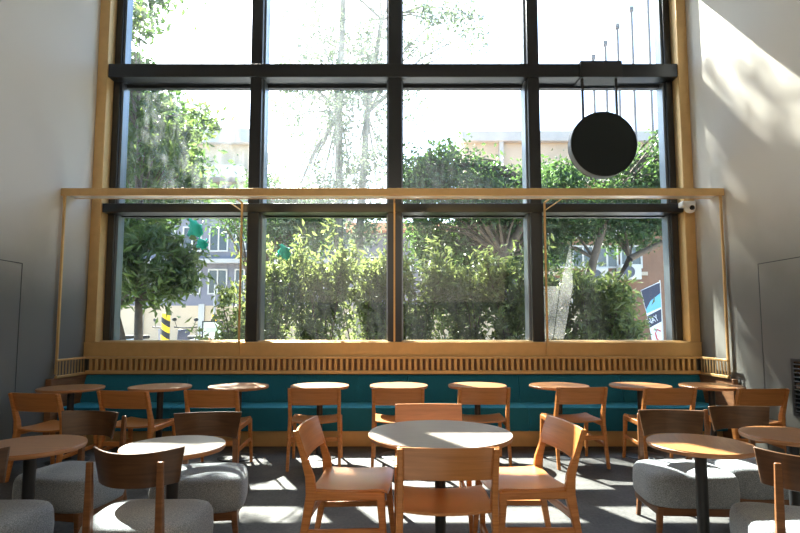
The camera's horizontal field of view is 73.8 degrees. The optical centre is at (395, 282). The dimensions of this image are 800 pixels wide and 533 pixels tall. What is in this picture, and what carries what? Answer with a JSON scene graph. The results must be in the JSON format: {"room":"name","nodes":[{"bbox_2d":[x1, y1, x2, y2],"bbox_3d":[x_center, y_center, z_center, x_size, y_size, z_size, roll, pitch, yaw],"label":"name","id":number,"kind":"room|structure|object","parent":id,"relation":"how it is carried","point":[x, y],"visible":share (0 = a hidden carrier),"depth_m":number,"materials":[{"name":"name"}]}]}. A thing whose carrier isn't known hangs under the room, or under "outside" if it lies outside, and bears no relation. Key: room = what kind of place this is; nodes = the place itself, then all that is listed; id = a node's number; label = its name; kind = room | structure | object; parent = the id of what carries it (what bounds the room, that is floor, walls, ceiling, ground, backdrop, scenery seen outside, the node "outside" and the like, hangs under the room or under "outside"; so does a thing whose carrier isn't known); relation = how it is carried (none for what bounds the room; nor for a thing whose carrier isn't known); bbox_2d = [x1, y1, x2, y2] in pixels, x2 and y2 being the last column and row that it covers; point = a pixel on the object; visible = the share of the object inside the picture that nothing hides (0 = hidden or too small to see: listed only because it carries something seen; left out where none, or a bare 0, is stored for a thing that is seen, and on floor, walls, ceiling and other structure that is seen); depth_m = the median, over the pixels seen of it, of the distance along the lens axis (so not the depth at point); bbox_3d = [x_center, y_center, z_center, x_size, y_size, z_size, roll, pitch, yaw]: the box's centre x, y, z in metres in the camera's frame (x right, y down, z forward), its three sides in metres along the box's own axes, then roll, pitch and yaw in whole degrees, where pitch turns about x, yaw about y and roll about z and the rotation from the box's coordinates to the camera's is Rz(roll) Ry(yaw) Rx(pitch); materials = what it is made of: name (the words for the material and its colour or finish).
{"room":"eatery","nodes":[
{"label":"eatery","id":0,"kind":"room"},
{"bbox_2d":[0,0,100,436],"bbox_3d":[-4.015,-1.628,2.087,0.250,6.320,10.300,0,-5,0],"label":"wall","id":1,"kind":"structure","parent":0,"point":[49,49],"depth_m":5.92,"materials":[{"name":"paint"}]},
{"bbox_2d":[0,260,21,439],"bbox_3d":[-3.884,0.703,4.308,0.012,1.990,2.300,0,-5,0],"label":"panel","id":2,"kind":"object","parent":1,"relation":"attached to","point":[10,272],"depth_m":5.33,"materials":[{"name":"paint"}]},
{"bbox_2d":[85,0,116,341],"bbox_3d":[-3.825,-1.822,6.969,0.130,5.150,0.200,0,-5,0],"label":"trim","id":3,"kind":"structure","parent":1,"relation":"attached to","point":[94,312],"depth_m":6.87,"materials":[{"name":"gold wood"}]},
{"bbox_2d":[54,188,730,374],"bbox_3d":[-0.040,-0.011,6.385,7.700,2.145,0.567,0,-5,0],"label":"frame","id":4,"kind":"object","parent":1,"relation":"attached to","point":[77,193],"visible":0.97,"depth_m":6.19,"materials":[{"name":"brown wood"}]},
{"bbox_2d":[0,446,729,532],"bbox_3d":[-0.040,1.610,1.676,8.300,0.200,10.600,0,-5,0],"label":"floor","id":5,"kind":"structure","parent":0,"point":[606,499],"depth_m":4.27,"materials":[{"name":"concrete"}]},
{"bbox_2d":[0,446,53,532],"bbox_3d":[-2.130,1.201,2.686,0.584,0.777,0.561,0,-5,0],"label":"lounge chair","id":6,"kind":"object","parent":5,"relation":"on","point":[16,516],"visible":1,"depth_m":2.72,"materials":[{"name":"fabric"}]},
{"bbox_2d":[0,499,53,532],"bbox_3d":[-2.130,1.268,2.717,0.584,0.218,0.488,0,-5,0],"label":"seat cushion","id":7,"kind":"object","parent":6,"relation":"on","point":[16,516],"depth_m":2.75,"materials":[{"name":"fabric"}]},
{"bbox_2d":[0,435,87,499],"bbox_3d":[-2.100,1.273,3.038,0.570,0.690,0.570,0,-5,0],"label":"table","id":8,"kind":"object","parent":5,"relation":"on","point":[28,449],"visible":0.93,"depth_m":3.03,"materials":[{"name":"brown wood"}]},
{"bbox_2d":[5,392,98,482],"bbox_3d":[-3.145,1.379,4.915,0.522,0.780,0.559,-1,-5,10],"label":"dining chair","id":9,"kind":"object","parent":5,"relation":"on","point":[27,402],"visible":0.52,"depth_m":4.72,"materials":[{"name":"brown wood"}]},
{"bbox_2d":[12,410,126,532],"bbox_3d":[-2.140,1.272,3.575,0.584,0.777,0.561,-1,-5,12],"label":"lounge chair","id":10,"kind":"object","parent":5,"relation":"on","point":[62,484],"visible":0.72,"depth_m":3.42,"materials":[{"name":"grey fabric"}]},
{"bbox_2d":[12,461,123,513],"bbox_3d":[-2.148,1.334,3.534,0.584,0.218,0.488,-1,-5,12],"label":"seat cushion","id":11,"kind":"object","parent":10,"relation":"on","point":[62,484],"depth_m":3.34,"materials":[{"name":"grey fabric"}]},
{"bbox_2d":[35,384,104,465],"bbox_3d":[-3.340,1.442,5.452,0.620,0.740,0.620,0,-5,0],"label":"table","id":12,"kind":"object","parent":5,"relation":"on","point":[72,389],"visible":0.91,"depth_m":5.42,"materials":[{"name":"brown wood"}]},
{"bbox_2d":[97,390,175,450],"bbox_3d":[-2.464,1.393,5.094,0.522,0.780,0.559,-1,-5,8],"label":"dining chair","id":13,"kind":"object","parent":5,"relation":"on","point":[106,398],"visible":0.7,"depth_m":4.90,"materials":[{"name":"brown wood"}]},
{"bbox_2d":[79,446,213,532],"bbox_3d":[-1.270,1.202,2.696,0.584,0.777,0.561,0,-5,0],"label":"lounge chair","id":14,"kind":"object","parent":5,"relation":"on","point":[158,469],"visible":1,"depth_m":2.55,"materials":[{"name":"grey fabric"}]},
{"bbox_2d":[79,499,213,532],"bbox_3d":[-1.270,1.269,2.727,0.584,0.218,0.488,0,-5,0],"label":"seat cushion","id":15,"kind":"object","parent":14,"relation":"on","point":[132,515],"depth_m":2.66,"materials":[{"name":"grey fabric"}]},
{"bbox_2d":[127,383,191,437],"bbox_3d":[-2.470,1.451,5.562,0.620,0.740,0.620,4,-6,-40],"label":"table","id":16,"kind":"object","parent":5,"relation":"on","point":[160,388],"visible":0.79,"depth_m":5.54,"materials":[{"name":"black"}]},
{"bbox_2d":[117,435,225,498],"bbox_3d":[-1.270,1.271,3.018,0.570,0.690,0.570,0,-5,0],"label":"table","id":17,"kind":"object","parent":5,"relation":"on","point":[196,446],"visible":0.72,"depth_m":3.02,"materials":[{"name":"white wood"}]},
{"bbox_2d":[149,411,247,532],"bbox_3d":[-1.276,1.269,3.536,0.584,0.777,0.561,1,-5,-8],"label":"lounge chair","id":18,"kind":"object","parent":5,"relation":"on","point":[224,486],"visible":0.68,"depth_m":3.40,"materials":[{"name":"grey fabric"}]},
{"bbox_2d":[149,462,247,512],"bbox_3d":[-1.271,1.331,3.494,0.584,0.218,0.488,1,-5,-8],"label":"seat cushion","id":19,"kind":"object","parent":18,"relation":"on","point":[224,485],"depth_m":3.31,"materials":[{"name":"grey fabric"}]},
{"bbox_2d":[184,390,252,462],"bbox_3d":[-1.710,1.398,5.154,0.522,0.780,0.559,0,-5,0],"label":"dining chair","id":20,"kind":"object","parent":5,"relation":"on","point":[192,398],"visible":0.56,"depth_m":4.94,"materials":[{"name":"brown wood"}]},
{"bbox_2d":[208,383,268,461],"bbox_3d":[-1.660,1.454,5.601,0.620,0.740,0.620,-1,-5,10],"label":"table","id":21,"kind":"object","parent":5,"relation":"on","point":[243,456],"visible":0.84,"depth_m":5.56,"materials":[{"name":"black"}]},
{"bbox_2d":[286,388,342,471],"bbox_3d":[-0.798,1.411,5.313,0.522,0.780,0.559,0,-5,-4],"label":"dining chair","id":22,"kind":"object","parent":5,"relation":"on","point":[296,396],"visible":0.92,"depth_m":5.10,"materials":[{"name":"brown wood"}]},
{"bbox_2d":[290,382,348,460],"bbox_3d":[-0.810,1.457,5.641,0.620,0.740,0.620,3,-5,-30],"label":"table","id":23,"kind":"object","parent":5,"relation":"on","point":[316,455],"visible":0.6,"depth_m":5.62,"materials":[{"name":"black"}]},
{"bbox_2d":[293,416,395,532],"bbox_3d":[-0.296,1.242,3.223,0.559,0.780,0.522,0,-5,4],"label":"dining chair","id":24,"kind":"object","parent":5,"relation":"on","point":[337,486],"visible":1,"depth_m":3.13,"materials":[{"name":"brown wood"}]},
{"bbox_2d":[43,374,740,445],"bbox_3d":[-0.046,1.486,6.231,7.684,0.778,0.700,0,-5,0],"label":"bench","id":25,"kind":"object","parent":5,"relation":"on","point":[267,408],"visible":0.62,"depth_m":6.26,"materials":[{"name":"teal fabric"}]},
{"bbox_2d":[54,357,85,378],"bbox_3d":[-3.816,0.988,6.261,0.032,0.215,0.560,0,-5,0],"label":"return grille","id":26,"kind":"object","parent":25,"relation":"on","point":[75,358],"visible":1,"depth_m":6.22,"materials":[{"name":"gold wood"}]},
{"bbox_2d":[57,402,184,430],"bbox_3d":[-3.183,1.558,6.275,1.264,0.260,0.560,0,-5,0],"label":"seat cushion","id":27,"kind":"object","parent":25,"relation":"on","point":[92,406],"depth_m":6.00,"materials":[{"name":"teal fabric"}]},
{"bbox_2d":[80,375,188,401],"bbox_3d":[-3.183,1.288,6.517,1.264,0.313,0.152,0,-5,0],"label":"cushion","id":28,"kind":"object","parent":25,"relation":"on","point":[111,382],"depth_m":6.52,"materials":[{"name":"teal fabric"}]},
{"bbox_2d":[169,402,292,430],"bbox_3d":[-1.875,1.558,6.275,1.349,0.260,0.560,0,-5,0],"label":"seat cushion","id":29,"kind":"object","parent":25,"relation":"on","point":[266,416],"depth_m":6.00,"materials":[{"name":"teal fabric"}]},
{"bbox_2d":[187,375,298,401],"bbox_3d":[-1.875,1.288,6.517,1.349,0.313,0.152,0,-5,0],"label":"cushion","id":30,"kind":"object","parent":25,"relation":"on","point":[277,391],"depth_m":6.52,"materials":[{"name":"teal fabric"}]},
{"bbox_2d":[292,402,394,430],"bbox_3d":[-0.525,1.558,6.275,1.349,0.260,0.560,0,-5,0],"label":"seat cushion","id":31,"kind":"object","parent":25,"relation":"on","point":[356,416],"depth_m":6.00,"materials":[{"name":"teal fabric"}]},
{"bbox_2d":[298,375,407,401],"bbox_3d":[-0.525,1.288,6.517,1.349,0.313,0.152,0,-5,0],"label":"cushion","id":32,"kind":"object","parent":25,"relation":"on","point":[359,390],"depth_m":6.53,"materials":[{"name":"teal fabric"}]},
{"bbox_2d":[85,356,700,373],"bbox_3d":[-0.040,1.013,6.577,7.550,0.215,0.075,0,-5,0],"label":"grille","id":33,"kind":"object","parent":25,"relation":"on","point":[97,364],"visible":1,"depth_m":6.55,"materials":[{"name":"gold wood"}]},
{"bbox_2d":[408,375,519,401],"bbox_3d":[0.825,1.288,6.517,1.349,0.313,0.152,0,-5,0],"label":"cushion","id":34,"kind":"object","parent":25,"relation":"on","point":[437,390],"depth_m":6.52,"materials":[{"name":"teal fabric"}]},
{"bbox_2d":[424,402,528,430],"bbox_3d":[0.825,1.558,6.275,1.349,0.260,0.560,0,-5,0],"label":"seat cushion","id":35,"kind":"object","parent":25,"relation":"on","point":[519,411],"depth_m":6.00,"materials":[{"name":"teal fabric"}]},
{"bbox_2d":[518,375,623,401],"bbox_3d":[2.125,1.288,6.517,1.249,0.313,0.152,0,-5,0],"label":"cushion","id":36,"kind":"object","parent":25,"relation":"on","point":[525,393],"depth_m":6.52,"materials":[{"name":"teal fabric"}]},
{"bbox_2d":[520,402,637,430],"bbox_3d":[2.125,1.558,6.275,1.249,0.260,0.560,0,-5,0],"label":"seat cushion","id":37,"kind":"object","parent":25,"relation":"on","point":[615,411],"depth_m":6.00,"materials":[{"name":"teal fabric"}]},
{"bbox_2d":[619,375,704,401],"bbox_3d":[3.243,1.288,6.517,0.984,0.313,0.152,0,-5,0],"label":"cushion","id":38,"kind":"object","parent":25,"relation":"on","point":[673,380],"depth_m":6.53,"materials":[{"name":"teal fabric"}]},
{"bbox_2d":[623,402,727,430],"bbox_3d":[3.243,1.558,6.275,0.984,0.260,0.560,0,-5,0],"label":"seat cushion","id":39,"kind":"object","parent":25,"relation":"on","point":[698,405],"depth_m":6.10,"materials":[{"name":"teal fabric"}]},
{"bbox_2d":[699,357,730,378],"bbox_3d":[3.736,0.988,6.261,0.032,0.215,0.560,0,-5,0],"label":"return grille","id":40,"kind":"object","parent":25,"relation":"on","point":[701,358],"visible":1,"depth_m":6.22,"materials":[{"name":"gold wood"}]},
{"bbox_2d":[371,388,423,466],"bbox_3d":[0.020,1.411,5.313,0.522,0.780,0.559,0,-5,0],"label":"dining chair","id":41,"kind":"object","parent":5,"relation":"on","point":[380,396],"visible":0.54,"depth_m":5.10,"materials":[{"name":"brown wood"}]},
{"bbox_2d":[370,382,427,459],"bbox_3d":[0.030,1.460,5.671,0.620,0.740,0.620,-2,-5,20],"label":"table","id":42,"kind":"object","parent":5,"relation":"on","point":[389,455],"visible":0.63,"depth_m":5.65,"materials":[{"name":"black"}]},
{"bbox_2d":[394,403,472,532],"bbox_3d":[0.245,1.286,3.760,0.522,0.780,0.559,0,-5,0],"label":"dining chair","id":43,"kind":"object","parent":5,"relation":"on","point":[419,411],"visible":0.44,"depth_m":4.02,"materials":[{"name":"brown wood"}]},
{"bbox_2d":[368,420,512,532],"bbox_3d":[0.260,1.255,3.129,0.850,0.740,0.850,0,-5,0],"label":"cafe table","id":44,"kind":"object","parent":5,"relation":"on","point":[418,433],"visible":0.84,"depth_m":3.09,"materials":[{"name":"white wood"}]},
{"bbox_2d":[396,447,499,532],"bbox_3d":[0.255,1.210,2.821,0.522,0.780,0.559,0,-5,0],"label":"dining chair","id":45,"kind":"object","parent":5,"relation":"on","point":[413,463],"visible":1,"depth_m":2.62,"materials":[{"name":"brown wood"}]},
{"bbox_2d":[448,382,506,414],"bbox_3d":[0.870,1.460,5.681,0.620,0.740,0.620,2,-5,-20],"label":"table","id":46,"kind":"object","parent":5,"relation":"on","point":[477,409],"visible":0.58,"depth_m":5.66,"materials":[{"name":"black"}]},
{"bbox_2d":[457,387,511,466],"bbox_3d":[0.850,1.414,5.353,0.522,0.780,0.559,0,-5,0],"label":"dining chair","id":47,"kind":"object","parent":5,"relation":"on","point":[466,395],"visible":0.65,"depth_m":5.14,"materials":[{"name":"brown wood"}]},
{"bbox_2d":[472,415,586,532],"bbox_3d":[0.796,1.244,3.244,0.559,0.780,0.522,1,-5,-7],"label":"dining chair","id":48,"kind":"object","parent":5,"relation":"on","point":[532,485],"visible":0.84,"depth_m":3.13,"materials":[{"name":"brown wood"}]},
{"bbox_2d":[529,382,588,459],"bbox_3d":[1.740,1.460,5.671,0.620,0.740,0.620,-3,-5,29],"label":"table","id":49,"kind":"object","parent":5,"relation":"on","point":[551,454],"visible":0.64,"depth_m":5.65,"materials":[{"name":"black"}]},
{"bbox_2d":[540,387,610,469],"bbox_3d":[1.782,1.415,5.373,0.522,0.780,0.559,0,-5,-4],"label":"dining chair","id":50,"kind":"object","parent":5,"relation":"on","point":[564,395],"visible":0.84,"depth_m":5.17,"materials":[{"name":"brown wood"}]},
{"bbox_2d":[609,382,672,458],"bbox_3d":[2.610,1.460,5.671,0.620,0.740,0.620,1,-5,-11],"label":"table","id":51,"kind":"object","parent":5,"relation":"on","point":[638,386],"visible":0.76,"depth_m":5.65,"materials":[{"name":"black"}]},
{"bbox_2d":[622,388,696,458],"bbox_3d":[2.620,1.411,5.313,0.522,0.780,0.559,0,-5,0],"label":"dining chair","id":52,"kind":"object","parent":5,"relation":"on","point":[651,396],"visible":0.48,"depth_m":5.10,"materials":[{"name":"brown wood"}]},
{"bbox_2d":[633,409,739,532],"bbox_3d":[1.932,1.277,3.636,0.584,0.777,0.561,0,-5,3],"label":"lounge chair","id":53,"kind":"object","parent":5,"relation":"on","point":[667,487],"visible":0.79,"depth_m":3.45,"materials":[{"name":"grey fabric"}]},
{"bbox_2d":[633,459,739,508],"bbox_3d":[1.931,1.339,3.594,0.584,0.218,0.488,0,-5,3],"label":"seat cushion","id":54,"kind":"object","parent":53,"relation":"on","point":[662,483],"depth_m":3.39,"materials":[{"name":"grey fabric"}]},
{"bbox_2d":[646,433,755,532],"bbox_3d":[1.770,1.276,3.078,0.570,0.690,0.570,-2,-5,21],"label":"table","id":55,"kind":"object","parent":5,"relation":"on","point":[702,448],"visible":0.91,"depth_m":3.06,"materials":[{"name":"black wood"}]},
{"bbox_2d":[678,382,745,435],"bbox_3d":[3.360,1.458,5.651,0.620,0.740,0.620,-4,-6,39],"label":"table","id":56,"kind":"object","parent":5,"relation":"on","point":[711,388],"visible":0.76,"depth_m":5.64,"materials":[{"name":"black"}]},
{"bbox_2d":[703,406,788,504],"bbox_3d":[2.530,1.292,3.815,0.584,0.777,0.561,0,-5,0],"label":"lounge chair","id":57,"kind":"object","parent":5,"relation":"on","point":[746,471],"visible":0.5,"depth_m":3.79,"materials":[{"name":"grey fabric"}]},
{"bbox_2d":[707,457,788,499],"bbox_3d":[2.530,1.353,3.774,0.584,0.218,0.488,0,-5,0],"label":"seat cushion","id":58,"kind":"object","parent":57,"relation":"on","point":[746,471],"depth_m":3.55,"materials":[{"name":"grey fabric"}]},
{"bbox_2d":[709,388,789,453],"bbox_3d":[3.452,1.406,5.253,0.522,0.780,0.559,0,-5,-3],"label":"dining chair","id":59,"kind":"object","parent":5,"relation":"on","point":[743,397],"visible":0.34,"depth_m":5.04,"materials":[{"name":"brown wood"}]},
{"bbox_2d":[729,447,799,532],"bbox_3d":[2.005,1.195,2.608,0.584,0.777,0.561,-2,-5,19],"label":"lounge chair","id":60,"kind":"object","parent":5,"relation":"on","point":[781,471],"visible":1,"depth_m":2.56,"materials":[{"name":"grey fabric"}]},
{"bbox_2d":[729,502,799,532],"bbox_3d":[2.017,1.262,2.638,0.584,0.218,0.488,-2,-5,19],"label":"seat cushion","id":61,"kind":"object","parent":60,"relation":"on","point":[744,517],"depth_m":2.67,"materials":[{"name":"fabric"}]},
{"bbox_2d":[738,426,799,505],"bbox_3d":[2.490,1.296,3.327,0.570,0.690,0.570,2,-5,-25],"label":"table","id":62,"kind":"object","parent":5,"relation":"on","point":[789,437],"visible":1,"depth_m":3.32,"materials":[{"name":"black"}]},
{"bbox_2d":[87,359,697,374],"bbox_3d":[-0.040,1.374,6.852,7.700,1.100,0.320,0,-5,0],"label":"wall","id":63,"kind":"structure","parent":0,"point":[88,359],"depth_m":6.71,"materials":[{"name":"paint"}]},
{"bbox_2d":[83,342,701,356],"bbox_3d":[-0.040,0.840,6.825,7.700,0.180,0.380,0,-5,0],"label":"trim","id":64,"kind":"structure","parent":63,"relation":"attached to","point":[90,348],"depth_m":6.64,"materials":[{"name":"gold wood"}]},
{"bbox_2d":[102,0,683,341],"bbox_3d":[-0.040,-1.815,7.058,7.440,5.150,0.340,0,-5,0],"label":"window","id":65,"kind":"structure","parent":63,"relation":"in","point":[259,77],"depth_m":6.97,"materials":[{"name":"black metal"}]},
{"bbox_2d":[568,61,636,178],"bbox_3d":[2.670,-2.115,7.035,0.850,1.535,0.355,0,-5,0],"label":"sign","id":66,"kind":"object","parent":65,"relation":"hanging from","point":[602,145],"visible":0.98,"depth_m":6.84,"materials":[{"name":"black metal"}]},
{"bbox_2d":[100,340,685,341],"bbox_3d":[-0.040,0.750,6.892,7.440,0.020,0.260,0,-5,0],"label":"trim","id":67,"kind":"structure","parent":63,"relation":"attached to","point":[100,340],"depth_m":6.76,"materials":[{"name":"brown wood"}]},
{"bbox_2d":[685,0,799,449],"bbox_3d":[3.935,-1.628,2.087,0.250,6.320,10.300,0,-5,0],"label":"wall","id":68,"kind":"structure","parent":0,"point":[744,55],"depth_m":5.86,"materials":[{"name":"paint"}]},
{"bbox_2d":[669,0,700,341],"bbox_3d":[3.745,-1.822,6.969,0.130,5.150,0.200,0,-5,0],"label":"trim","id":69,"kind":"structure","parent":68,"relation":"attached to","point":[690,318],"depth_m":6.87,"materials":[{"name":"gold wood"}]},
{"bbox_2d":[678,201,695,212],"bbox_3d":[3.682,-0.953,6.716,0.173,0.153,0.164,0,-5,0],"label":"dome camera","id":70,"kind":"object","parent":68,"relation":"attached to","point":[689,206],"visible":1,"depth_m":6.68,"materials":[{"name":"white plastic"}]},
{"bbox_2d":[758,257,799,455],"bbox_3d":[3.804,0.700,4.338,0.012,2.000,2.360,0,-5,0],"label":"wall panel","id":71,"kind":"object","parent":68,"relation":"attached to","point":[779,281],"depth_m":5.26,"materials":[{"name":"paint"}]},
{"bbox_2d":[790,358,799,416],"bbox_3d":[3.788,0.968,4.798,0.020,0.540,0.600,0,-5,0],"label":"air vent","id":72,"kind":"object","parent":68,"relation":"attached to","point":[795,363],"visible":1,"depth_m":5.05,"materials":[{"name":"grey metal"}]},
{"bbox_3d":[0.000,4.607,38.304,80.000,0.200,62.900,0,-5,0],"label":"ground","id":73,"kind":"structure","parent":0,"visible":0},
{"bbox_2d":[161,313,169,339],"bbox_3d":[-5.860,1.634,13.512,0.210,1.750,0.210,0,-5,0],"label":"striped pole","id":74,"kind":"object","parent":73,"relation":"on","point":[165,322],"visible":0.26,"depth_m":13.47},
{"bbox_2d":[119,0,234,339],"bbox_3d":[-4.568,-1.572,9.719,2.454,7.553,2.276,-3,-5,32],"label":"tree","id":75,"kind":"object","parent":73,"relation":"on","point":[178,275],"visible":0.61,"depth_m":9.54,"materials":[{"name":"green plant"}]},
{"bbox_2d":[187,218,202,237],"bbox_3d":[-3.434,-0.949,9.108,0.317,0.360,0.126,0,-5,0],"label":"scrap","id":76,"kind":"object","parent":75,"relation":"hanging from","point":[195,229],"visible":0.97,"depth_m":9.10,"materials":[{"name":"teal"}]},
{"bbox_2d":[124,0,234,235],"bbox_3d":[-7.204,-3.398,12.298,6.800,11.602,5.096,-1,-5,11],"label":"tree","id":77,"kind":"object","parent":73,"relation":"on","point":[186,182],"visible":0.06,"depth_m":12.64,"materials":[{"name":"green plant"}]},
{"bbox_2d":[202,321,222,339],"bbox_3d":[-4.460,1.690,12.906,0.500,1.540,0.040,0,-5,0],"label":"notice board","id":78,"kind":"object","parent":73,"relation":"on","point":[209,326],"visible":0.28,"depth_m":12.94,"materials":[{"name":"white"}]},
{"bbox_2d":[185,275,264,339],"bbox_3d":[-2.855,1.005,9.166,1.565,2.310,0.993,0,-5,0],"label":"shrub","id":79,"kind":"object","parent":73,"relation":"on","point":[224,300],"visible":0.31,"depth_m":9.04,"materials":[{"name":"green plant"}]},
{"bbox_2d":[185,128,268,199],"bbox_3d":[-10.650,-2.338,31.790,4.700,12.700,5.000,0,-5,0],"label":"building","id":80,"kind":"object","parent":73,"relation":"on","point":[235,141],"visible":0.12,"depth_m":30.48,"materials":[{"name":"concrete"}]},
{"bbox_2d":[129,200,353,305],"bbox_3d":[-9.200,-0.147,27.852,13.600,7.700,4.500,0,-5,0],"label":"building","id":81,"kind":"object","parent":73,"relation":"on","point":[226,266],"visible":0.17,"depth_m":26.15,"materials":[{"name":"grey"}]},
{"bbox_2d":[191,154,334,335],"bbox_3d":[-3.995,-0.593,16.472,5.128,6.664,3.449,0,-5,0],"label":"tree","id":82,"kind":"object","parent":73,"relation":"on","point":[270,230],"visible":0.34,"depth_m":16.43,"materials":[{"name":"green plant"}]},
{"bbox_2d":[230,219,317,339],"bbox_3d":[-2.043,0.578,8.758,1.839,3.097,1.129,-5,-6,44],"label":"shrub","id":83,"kind":"object","parent":73,"relation":"on","point":[275,326],"visible":0.54,"depth_m":8.59,"materials":[{"name":"green plant"}]},
{"bbox_2d":[277,244,290,259],"bbox_3d":[-1.730,-0.477,8.218,0.220,0.252,0.091,0,-5,0],"label":"scrap","id":84,"kind":"object","parent":83,"relation":"on","point":[284,251],"visible":1,"depth_m":8.21,"materials":[{"name":"teal"}]},
{"bbox_2d":[272,218,367,339],"bbox_3d":[-1.173,0.523,8.529,1.687,3.169,1.052,-2,-5,24],"label":"shrub","id":85,"kind":"object","parent":73,"relation":"on","point":[327,306],"visible":0.77,"depth_m":8.47,"materials":[{"name":"green plant"}]},
{"bbox_2d":[120,304,581,339],"bbox_3d":[-2.750,1.818,17.982,20.500,2.200,0.260,0,-5,0],"label":"wall","id":86,"kind":"structure","parent":73,"relation":"on","point":[202,312],"depth_m":17.95,"materials":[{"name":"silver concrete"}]},
{"bbox_2d":[322,238,411,339],"bbox_3d":[-0.530,0.656,8.721,1.478,2.935,1.102,2,-5,-28],"label":"shrub","id":87,"kind":"object","parent":73,"relation":"on","point":[372,298],"visible":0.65,"depth_m":8.65,"materials":[{"name":"green plant"}]},
{"bbox_2d":[267,0,503,339],"bbox_3d":[-0.703,-6.151,16.302,7.976,17.723,4.255,-1,-5,10],"label":"tree","id":88,"kind":"object","parent":73,"relation":"on","point":[335,117],"visible":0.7,"depth_m":16.30,"materials":[{"name":"green plant"}]},
{"bbox_2d":[370,235,458,339],"bbox_3d":[0.298,0.661,8.584,1.552,2.903,1.002,-1,-5,18],"label":"shrub","id":89,"kind":"object","parent":73,"relation":"on","point":[436,273],"visible":0.65,"depth_m":8.41,"materials":[{"name":"green plant"}]},
{"bbox_2d":[345,223,515,305],"bbox_3d":[1.625,0.519,25.842,7.750,6.050,4.800,0,-5,0],"label":"building","id":90,"kind":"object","parent":73,"relation":"on","point":[373,249],"visible":0.06,"depth_m":24.16,"materials":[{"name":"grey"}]},
{"bbox_2d":[421,244,507,339],"bbox_3d":[1.152,0.749,8.751,1.507,2.754,1.184,0,-5,0],"label":"shrub","id":91,"kind":"object","parent":73,"relation":"on","point":[462,318],"visible":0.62,"depth_m":8.58,"materials":[{"name":"green plant"}]},
{"bbox_2d":[379,125,578,326],"bbox_3d":[2.429,-0.844,15.368,6.063,7.060,3.960,0,-5,3],"label":"tree","id":92,"kind":"object","parent":73,"relation":"on","point":[429,170],"visible":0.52,"depth_m":14.97,"materials":[{"name":"green plant"}]},
{"bbox_2d":[466,232,555,339],"bbox_3d":[1.799,0.623,8.536,1.320,2.972,1.160,1,-5,-9],"label":"shrub","id":93,"kind":"object","parent":73,"relation":"on","point":[509,310],"visible":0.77,"depth_m":8.46,"materials":[{"name":"green plant"}]},
{"bbox_2d":[454,131,658,181],"bbox_3d":[15.100,-2.453,34.107,22.200,13.300,4.400,0,-5,0],"label":"building","id":94,"kind":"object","parent":73,"relation":"on","point":[509,143],"visible":0.18,"depth_m":32.70,"materials":[{"name":"concrete"}]},
{"bbox_2d":[517,259,609,339],"bbox_3d":[2.688,0.845,8.625,1.320,2.543,1.218,1,-5,-15],"label":"shrub","id":95,"kind":"object","parent":73,"relation":"on","point":[559,325],"visible":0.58,"depth_m":8.56,"materials":[{"name":"green plant"}]},
{"bbox_2d":[516,112,662,281],"bbox_3d":[6.613,-1.549,16.049,7.012,8.522,3.448,0,-5,0],"label":"tree","id":96,"kind":"object","parent":73,"relation":"on","point":[640,231],"visible":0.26,"depth_m":15.62,"materials":[{"name":"green plant"}]},
{"bbox_2d":[523,182,665,339],"bbox_3d":[10.800,-0.352,24.056,10.400,7.500,4.100,0,-5,0],"label":"building","id":97,"kind":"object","parent":73,"relation":"on","point":[652,268],"visible":0.11,"depth_m":22.11,"materials":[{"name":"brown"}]},
{"bbox_2d":[616,264,641,279],"bbox_3d":[9.550,-0.439,21.846,0.840,0.620,0.500,0,-5,0],"label":"air conditioner","id":98,"kind":"object","parent":97,"relation":"attached to","point":[635,268],"visible":0.59,"depth_m":21.62,"materials":[{"name":"grey"}]},
{"bbox_2d":[603,40,608,111],"bbox_3d":[12.250,-5.179,30.514,0.240,18.060,0.200,0,-5,0],"label":"flagpole","id":99,"kind":"object","parent":73,"relation":"on","point":[605,42],"visible":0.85,"depth_m":31.09,"materials":[{"name":"grey"}]},
{"bbox_2d":[564,258,654,339],"bbox_3d":[3.292,0.843,8.463,1.397,2.522,1.144,4,-6,-41],"label":"shrub","id":100,"kind":"object","parent":73,"relation":"on","point":[619,289],"visible":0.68,"depth_m":8.37,"materials":[{"name":"green plant"}]},
{"bbox_2d":[615,23,621,116],"bbox_3d":[12.990,-5.698,30.555,0.240,19.100,0.200,0,-5,0],"label":"flagpole","id":101,"kind":"object","parent":73,"relation":"on","point":[617,25],"visible":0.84,"depth_m":31.11,"materials":[{"name":"grey"}]},
{"bbox_2d":[586,256,655,339],"bbox_3d":[3.568,0.844,8.814,1.172,2.575,1.204,0,-5,0],"label":"shrub","id":102,"kind":"object","parent":73,"relation":"on","point":[636,331],"visible":0.09,"depth_m":8.46,"materials":[{"name":"green plant"}]},
{"bbox_2d":[629,6,637,154],"bbox_3d":[13.850,-6.221,30.598,0.240,20.150,0.200,0,-5,0],"label":"flagpole","id":103,"kind":"object","parent":73,"relation":"on","point":[631,8],"visible":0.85,"depth_m":31.09,"materials":[{"name":"grey"}]},
{"bbox_2d":[646,0,654,154],"bbox_3d":[14.840,-6.899,30.652,0.240,21.510,0.200,0,-5,0],"label":"flagpole","id":104,"kind":"object","parent":73,"relation":"on","point":[647,1],"visible":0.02,"depth_m":31.11,"materials":[{"name":"grey"}]},
{"bbox_2d":[641,280,663,339],"bbox_3d":[5.757,1.156,11.941,0.473,2.450,0.037,0,-5,0],"label":"banner","id":105,"kind":"object","parent":73,"relation":"on","point":[654,310],"visible":0.74,"depth_m":11.98,"materials":[{"name":"blue"}]},
{"bbox_3d":[0.000,4.563,41.066,80.000,0.330,57.400,0,-5,0],"label":"road","id":106,"kind":"object","parent":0,"visible":0},
{"bbox_2d":[172,318,201,339],"bbox_3d":[-5.489,1.582,14.209,1.670,1.305,0.746,-4,-6,40],"label":"scooter","id":107,"kind":"object","parent":106,"relation":"on","point":[181,335],"visible":0.27,"depth_m":14.36,"materials":[{"name":"white metal"}]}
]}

